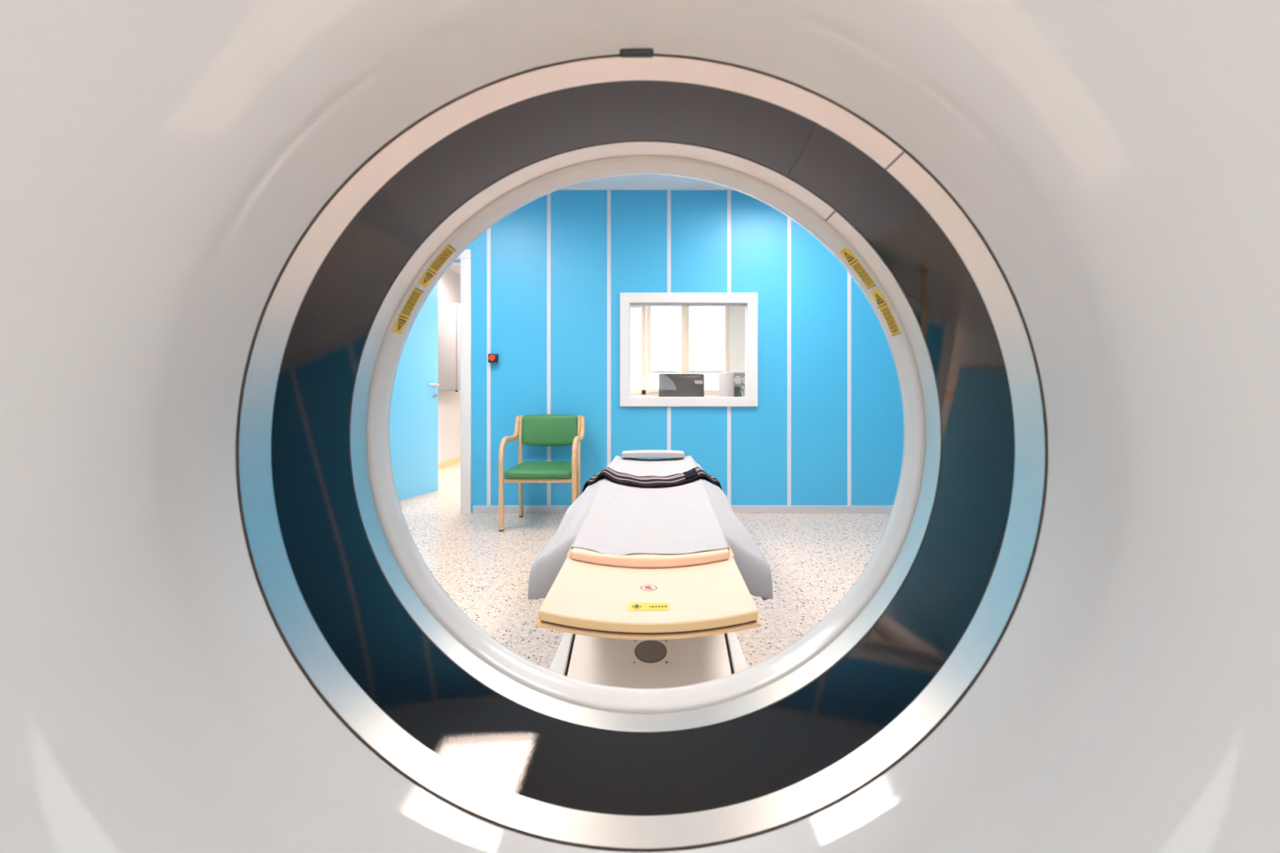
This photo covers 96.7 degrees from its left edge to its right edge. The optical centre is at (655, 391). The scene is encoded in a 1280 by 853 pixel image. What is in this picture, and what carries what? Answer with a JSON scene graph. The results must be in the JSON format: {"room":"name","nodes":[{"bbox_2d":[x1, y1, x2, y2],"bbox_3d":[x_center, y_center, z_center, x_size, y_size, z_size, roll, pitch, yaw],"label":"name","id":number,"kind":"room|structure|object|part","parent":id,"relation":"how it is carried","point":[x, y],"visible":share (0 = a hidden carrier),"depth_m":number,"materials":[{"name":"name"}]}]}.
{"room":"radiology room","nodes":[
{"label":"radiology room","id":0,"kind":"room"},
{"bbox_2d":[437,267,460,462],"bbox_3d":[-2.770,-0.330,6.440,0.100,2.600,3.520,0,0,0],"label":"wall","id":1,"kind":"structure","parent":0,"point":[449,284],"depth_m":7.51,"materials":[{"name":"white paint"}]},
{"bbox_2d":[438,302,460,391],"bbox_3d":[-2.569,-0.545,7.337,0.302,1.090,0.726,0,0,0],"label":"upper cabinet","id":2,"kind":"object","parent":1,"relation":"attached to","point":[449,313],"visible":0.56,"depth_m":6.98,"materials":[{"name":"grey"}]},
{"bbox_3d":[-2.428,-0.555,7.340,0.020,1.070,0.720,0,0,0],"label":"door","id":3,"kind":"part","parent":2,"relation":"part of","materials":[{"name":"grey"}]},
{"bbox_2d":[438,456,460,469],"bbox_3d":[-2.712,0.932,6.440,0.015,0.075,3.520,0,0,0],"label":"baseboard","id":4,"kind":"structure","parent":1,"relation":"attached to","point":[447,463],"depth_m":7.47,"materials":[{"name":"brown wood"}]},
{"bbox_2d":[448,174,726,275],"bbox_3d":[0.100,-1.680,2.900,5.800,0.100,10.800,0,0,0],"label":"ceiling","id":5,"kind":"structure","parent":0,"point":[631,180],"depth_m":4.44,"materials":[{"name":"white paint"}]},
{"bbox_2d":[399,462,890,669],"bbox_3d":[0.100,1.020,2.900,5.800,0.100,10.800,0,0,0],"label":"floor","id":6,"kind":"structure","parent":0,"point":[814,560],"depth_m":3.27,"materials":[{"name":"stone"}]},
{"bbox_2d":[498,414,585,531],"bbox_3d":[-0.818,0.573,4.198,0.538,0.794,0.530,0,0,0],"label":"armchair","id":7,"kind":"object","parent":6,"relation":"on","point":[542,430],"visible":1,"depth_m":4.37,"materials":[{"name":"green leather"}]},
{"bbox_3d":[-1.072,0.744,3.958,0.030,0.429,0.048,0,0,0],"label":"leg","id":8,"kind":"part","parent":7,"relation":"part of","materials":[{"name":"brown wood"}]},
{"bbox_3d":[-1.070,0.362,4.196,0.034,0.348,0.525,0,0,0],"label":"armrest","id":9,"kind":"part","parent":7,"relation":"part of","materials":[{"name":"brown wood"}]},
{"bbox_3d":[-1.042,0.571,4.412,0.030,0.778,0.083,0,0,0],"label":"leg","id":10,"kind":"part","parent":7,"relation":"part of","materials":[{"name":"brown wood"}]},
{"bbox_3d":[-0.818,0.568,4.164,0.478,0.080,0.462,0,0,0],"label":"seat","id":11,"kind":"part","parent":7,"relation":"part of","materials":[{"name":"green leather"}]},
{"bbox_3d":[-0.818,0.622,3.980,0.470,0.027,0.030,0,0,0],"label":"seat rail","id":12,"kind":"part","parent":7,"relation":"part of","materials":[{"name":"brown wood"}]},
{"bbox_3d":[-0.818,0.299,4.413,0.425,0.247,0.099,0,0,0],"label":"backrest","id":13,"kind":"part","parent":7,"relation":"part of","materials":[{"name":"green leather"}]},
{"bbox_3d":[-0.564,0.744,3.958,0.030,0.429,0.048,0,0,0],"label":"leg","id":14,"kind":"part","parent":7,"relation":"part of","materials":[{"name":"brown wood"}]},
{"bbox_3d":[-0.566,0.362,4.196,0.034,0.348,0.525,0,0,0],"label":"armrest","id":15,"kind":"part","parent":7,"relation":"part of","materials":[{"name":"brown wood"}]},
{"bbox_3d":[-0.595,0.571,4.412,0.030,0.778,0.083,0,0,0],"label":"leg","id":16,"kind":"part","parent":7,"relation":"part of","materials":[{"name":"brown wood"}]},
{"bbox_2d":[0,0,1279,852],"bbox_3d":[-0.012,0.062,0.460,1.800,1.816,0.800,0,0,0],"label":"gantry","id":17,"kind":"object","parent":6,"relation":"on","point":[227,227],"visible":1,"depth_m":0.44,"materials":[{"name":"white plastic"}]},
{"bbox_2d":[535,545,761,688],"bbox_3d":[-0.014,0.700,2.330,0.600,0.540,2.660,0,0,0],"label":"table","id":18,"kind":"object","parent":6,"relation":"on","point":[637,628],"visible":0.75,"depth_m":1.31,"materials":[{"name":"beige plastic"}]},
{"bbox_3d":[-0.250,0.752,1.300,0.077,0.335,0.600,0,0,0],"label":"rail","id":19,"kind":"part","parent":18,"relation":"part of","materials":[{"name":"white"}]},
{"bbox_2d":[570,503,729,568],"bbox_3d":[-0.014,0.432,2.523,0.470,0.045,2.123,0,0,0],"label":"mattress","id":20,"kind":"object","parent":18,"relation":"on","point":[633,560],"visible":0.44,"depth_m":1.46,"materials":[{"name":"beige plastic"}]},
{"bbox_2d":[528,455,773,600],"bbox_3d":[-0.012,0.585,2.585,0.720,0.361,2.240,0,0,0],"label":"sheet","id":21,"kind":"object","parent":20,"relation":"on","point":[610,517],"visible":0.87,"depth_m":1.80,"materials":[{"name":"grey fabric"}]},
{"bbox_2d":[582,466,722,493],"bbox_3d":[-0.013,0.442,2.772,0.697,0.133,0.555,0,0,0],"label":"strap","id":22,"kind":"object","parent":21,"relation":"on","point":[616,477],"visible":0.97,"depth_m":2.65,"materials":[{"name":"black fabric"}]},
{"bbox_2d":[622,449,684,457],"bbox_3d":[-0.014,0.385,3.540,0.385,0.034,0.150,0,0,0],"label":"pad","id":23,"kind":"object","parent":21,"relation":"on","point":[639,453],"visible":1,"depth_m":3.47,"materials":[{"name":"grey fabric"}]},
{"bbox_2d":[633,640,667,662],"bbox_3d":[-0.011,0.639,1.400,0.082,0.021,0.078,0,0,0],"label":"grille","id":24,"kind":"object","parent":18,"relation":"attached to","point":[644,651],"depth_m":1.40,"materials":[{"name":"grey"}]},
{"bbox_3d":[0.223,0.752,1.300,0.077,0.335,0.600,0,0,0],"label":"rail","id":25,"kind":"part","parent":18,"relation":"part of","materials":[{"name":"white"}]},
{"bbox_3d":[0.250,0.595,5.200,1.700,0.750,0.800,0,0,0],"label":"desk","id":26,"kind":"object","parent":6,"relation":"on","visible":0},
{"bbox_2d":[658,373,704,396],"bbox_3d":[0.240,0.026,5.260,0.415,0.388,0.200,0,0,0],"label":"monitor","id":27,"kind":"object","parent":26,"relation":"on","point":[669,384],"visible":0.65,"depth_m":5.20,"materials":[{"name":"black plastic"}]},
{"bbox_3d":[0.395,-0.089,5.207,0.080,0.032,0.006,0,0,0],"label":"vent plate","id":28,"kind":"part","parent":27,"relation":"part of","materials":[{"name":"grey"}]},
{"bbox_2d":[719,372,745,396],"bbox_3d":[0.732,0.022,5.235,0.160,0.395,0.451,0,0,-12],"label":"computer tower","id":29,"kind":"object","parent":26,"relation":"on","point":[731,384],"visible":0.53,"depth_m":5.07,"materials":[{"name":"grey"}]},
{"bbox_3d":[0.720,0.070,5.046,0.042,0.240,0.006,0,0,-12],"label":"port panel","id":30,"kind":"part","parent":29,"relation":"part of","materials":[{"name":"grey"}]},
{"bbox_3d":[0.769,0.018,5.062,0.150,0.365,0.008,0,0,-12],"label":"panel","id":31,"kind":"part","parent":29,"relation":"part of","materials":[{"name":"grey"}]},
{"bbox_2d":[466,190,903,512],"bbox_3d":[0.100,-0.330,4.575,5.800,2.600,0.030,0,0,0],"label":"wall","id":32,"kind":"structure","parent":0,"point":[579,218],"depth_m":4.56,"materials":[{"name":"blue paint"}]},
{"bbox_2d":[486,227,490,505],"bbox_3d":[-1.335,-0.351,4.558,0.030,2.533,0.004,0,0,0],"label":"trim","id":33,"kind":"structure","parent":32,"relation":"attached to","point":[488,231],"depth_m":4.56,"materials":[{"name":"white"}]},
{"bbox_2d":[488,353,498,362],"bbox_3d":[-1.292,-0.268,4.522,0.070,0.068,0.076,0,0,0],"label":"button","id":34,"kind":"object","parent":32,"relation":"attached to","point":[492,357],"visible":1,"depth_m":4.51,"materials":[{"name":"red plastic"}]},
{"bbox_2d":[546,193,551,505],"bbox_3d":[-0.853,-0.351,4.558,0.030,2.533,0.004,0,0,0],"label":"trim","id":35,"kind":"structure","parent":32,"relation":"attached to","point":[548,196],"depth_m":4.56,"materials":[{"name":"white"}]},
{"bbox_2d":[607,190,610,465],"bbox_3d":[-0.371,-0.351,4.558,0.030,2.533,0.004,0,0,0],"label":"trim","id":36,"kind":"structure","parent":32,"relation":"attached to","point":[608,191],"depth_m":4.56,"materials":[{"name":"white plastic"}]},
{"bbox_2d":[559,187,733,190],"bbox_3d":[0.140,-1.624,4.554,5.520,0.012,0.012,0,0,0],"label":"trim","id":37,"kind":"structure","parent":32,"relation":"attached to","point":[564,188],"depth_m":4.55,"materials":[{"name":"white"}]},
{"bbox_2d":[666,190,671,450],"bbox_3d":[0.110,-0.351,4.558,0.030,2.533,0.004,0,0,0],"label":"trim","id":38,"kind":"structure","parent":32,"relation":"attached to","point":[668,192],"depth_m":4.56,"materials":[{"name":"white plastic"}]},
{"bbox_2d":[472,505,893,513],"bbox_3d":[0.720,0.940,4.553,4.360,0.060,0.014,0,0,0],"label":"baseboard","id":39,"kind":"structure","parent":32,"relation":"attached to","point":[476,508],"depth_m":4.55,"materials":[{"name":"white plastic"}]},
{"bbox_2d":[727,190,731,505],"bbox_3d":[0.592,-0.351,4.558,0.030,2.533,0.004,0,0,0],"label":"trim","id":40,"kind":"structure","parent":32,"relation":"attached to","point":[729,192],"depth_m":4.56,"materials":[{"name":"white plastic"}]},
{"bbox_2d":[786,216,791,505],"bbox_3d":[1.073,-0.351,4.558,0.030,2.533,0.004,0,0,0],"label":"trim","id":41,"kind":"structure","parent":32,"relation":"attached to","point":[788,220],"depth_m":4.56,"materials":[{"name":"white metal"}]},
{"bbox_2d":[847,271,851,505],"bbox_3d":[1.554,-0.351,4.558,0.030,2.533,0.004,0,0,0],"label":"trim","id":42,"kind":"structure","parent":32,"relation":"attached to","point":[849,277],"depth_m":4.56,"materials":[{"name":"white"}]},
{"bbox_2d":[631,306,745,396],"bbox_3d":[0.100,-0.330,8.325,5.800,2.600,0.250,0,0,0],"label":"wall","id":43,"kind":"structure","parent":0,"point":[736,313],"depth_m":8.20,"materials":[{"name":"white paint"}]},
{"bbox_2d":[631,306,728,394],"bbox_3d":[0.105,-0.645,8.230,1.910,1.370,0.120,0,0,0],"label":"window","id":44,"kind":"structure","parent":43,"relation":"in","point":[684,309],"depth_m":8.19,"materials":[{"name":"beige"}]},
{"bbox_2d":[631,306,641,388],"bbox_3d":[-0.495,-0.640,8.323,0.580,1.220,0.030,0,0,0],"label":"blind","id":45,"kind":"object","parent":44,"relation":"attached to","point":[632,307],"visible":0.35,"depth_m":8.32,"materials":[{"name":"white plastic"}]},
{"bbox_2d":[651,370,680,386],"bbox_3d":[0.158,-0.170,8.323,0.425,0.280,0.030,0,0,0],"label":"blind","id":46,"kind":"object","parent":44,"relation":"attached to","point":[652,371],"visible":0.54,"depth_m":8.31,"materials":[{"name":"white plastic"}]},
{"bbox_3d":[0.158,-0.300,8.323,0.425,0.020,0.030,0,0,0],"label":"rail","id":47,"kind":"part","parent":46,"relation":"part of","materials":[{"name":"white"}]},
{"bbox_2d":[688,370,724,388],"bbox_3d":[0.748,-0.170,8.323,0.505,0.280,0.030,0,0,0],"label":"blind","id":48,"kind":"object","parent":44,"relation":"attached to","point":[690,371],"visible":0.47,"depth_m":8.31,"materials":[{"name":"white plastic"}]},
{"bbox_3d":[0.748,-0.300,8.323,0.505,0.020,0.030,0,0,0],"label":"rail","id":49,"kind":"part","parent":48,"relation":"part of","materials":[{"name":"white"}]},
{"bbox_3d":[0.100,-0.330,4.635,5.800,2.600,0.090,0,0,0],"label":"wall partition","id":50,"kind":"structure","parent":0,"visible":0},
{"bbox_2d":[389,282,439,500],"bbox_3d":[-2.223,-0.051,5.069,0.104,2.018,0.896,0,0,17],"label":"door","id":51,"kind":"structure","parent":50,"relation":"in","point":[414,410],"depth_m":5.22,"materials":[{"name":"blue wood"}]},
{"bbox_3d":[-2.104,-0.065,5.381,0.062,0.052,0.152,0,0,17],"label":"handle","id":52,"kind":"part","parent":51,"relation":"part of","materials":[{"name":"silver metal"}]},
{"bbox_2d":[450,259,460,265],"bbox_3d":[-1.988,-1.049,4.610,0.861,0.038,0.020,0,0,0],"label":"trim","id":53,"kind":"structure","parent":50,"relation":"attached to","point":[457,262],"depth_m":4.60,"materials":[{"name":"white"}]},
{"bbox_2d":[456,248,471,513],"bbox_3d":[-1.988,-0.085,4.619,1.025,2.110,0.153,0,0,0],"label":"trim","id":54,"kind":"structure","parent":50,"relation":"attached to","point":[464,257],"depth_m":4.54,"materials":[{"name":"white"}]},
{"bbox_2d":[619,292,757,406],"bbox_3d":[0.268,-0.337,4.595,1.101,0.911,0.131,0,0,0],"label":"window","id":55,"kind":"structure","parent":50,"relation":"in","point":[627,300],"depth_m":4.53,"materials":[{"name":"white"}]},
{"bbox_3d":[0.268,-0.698,4.577,0.933,0.016,0.026,0,0,0],"label":"blind rail","id":56,"kind":"part","parent":55,"relation":"part of","materials":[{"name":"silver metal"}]}
]}

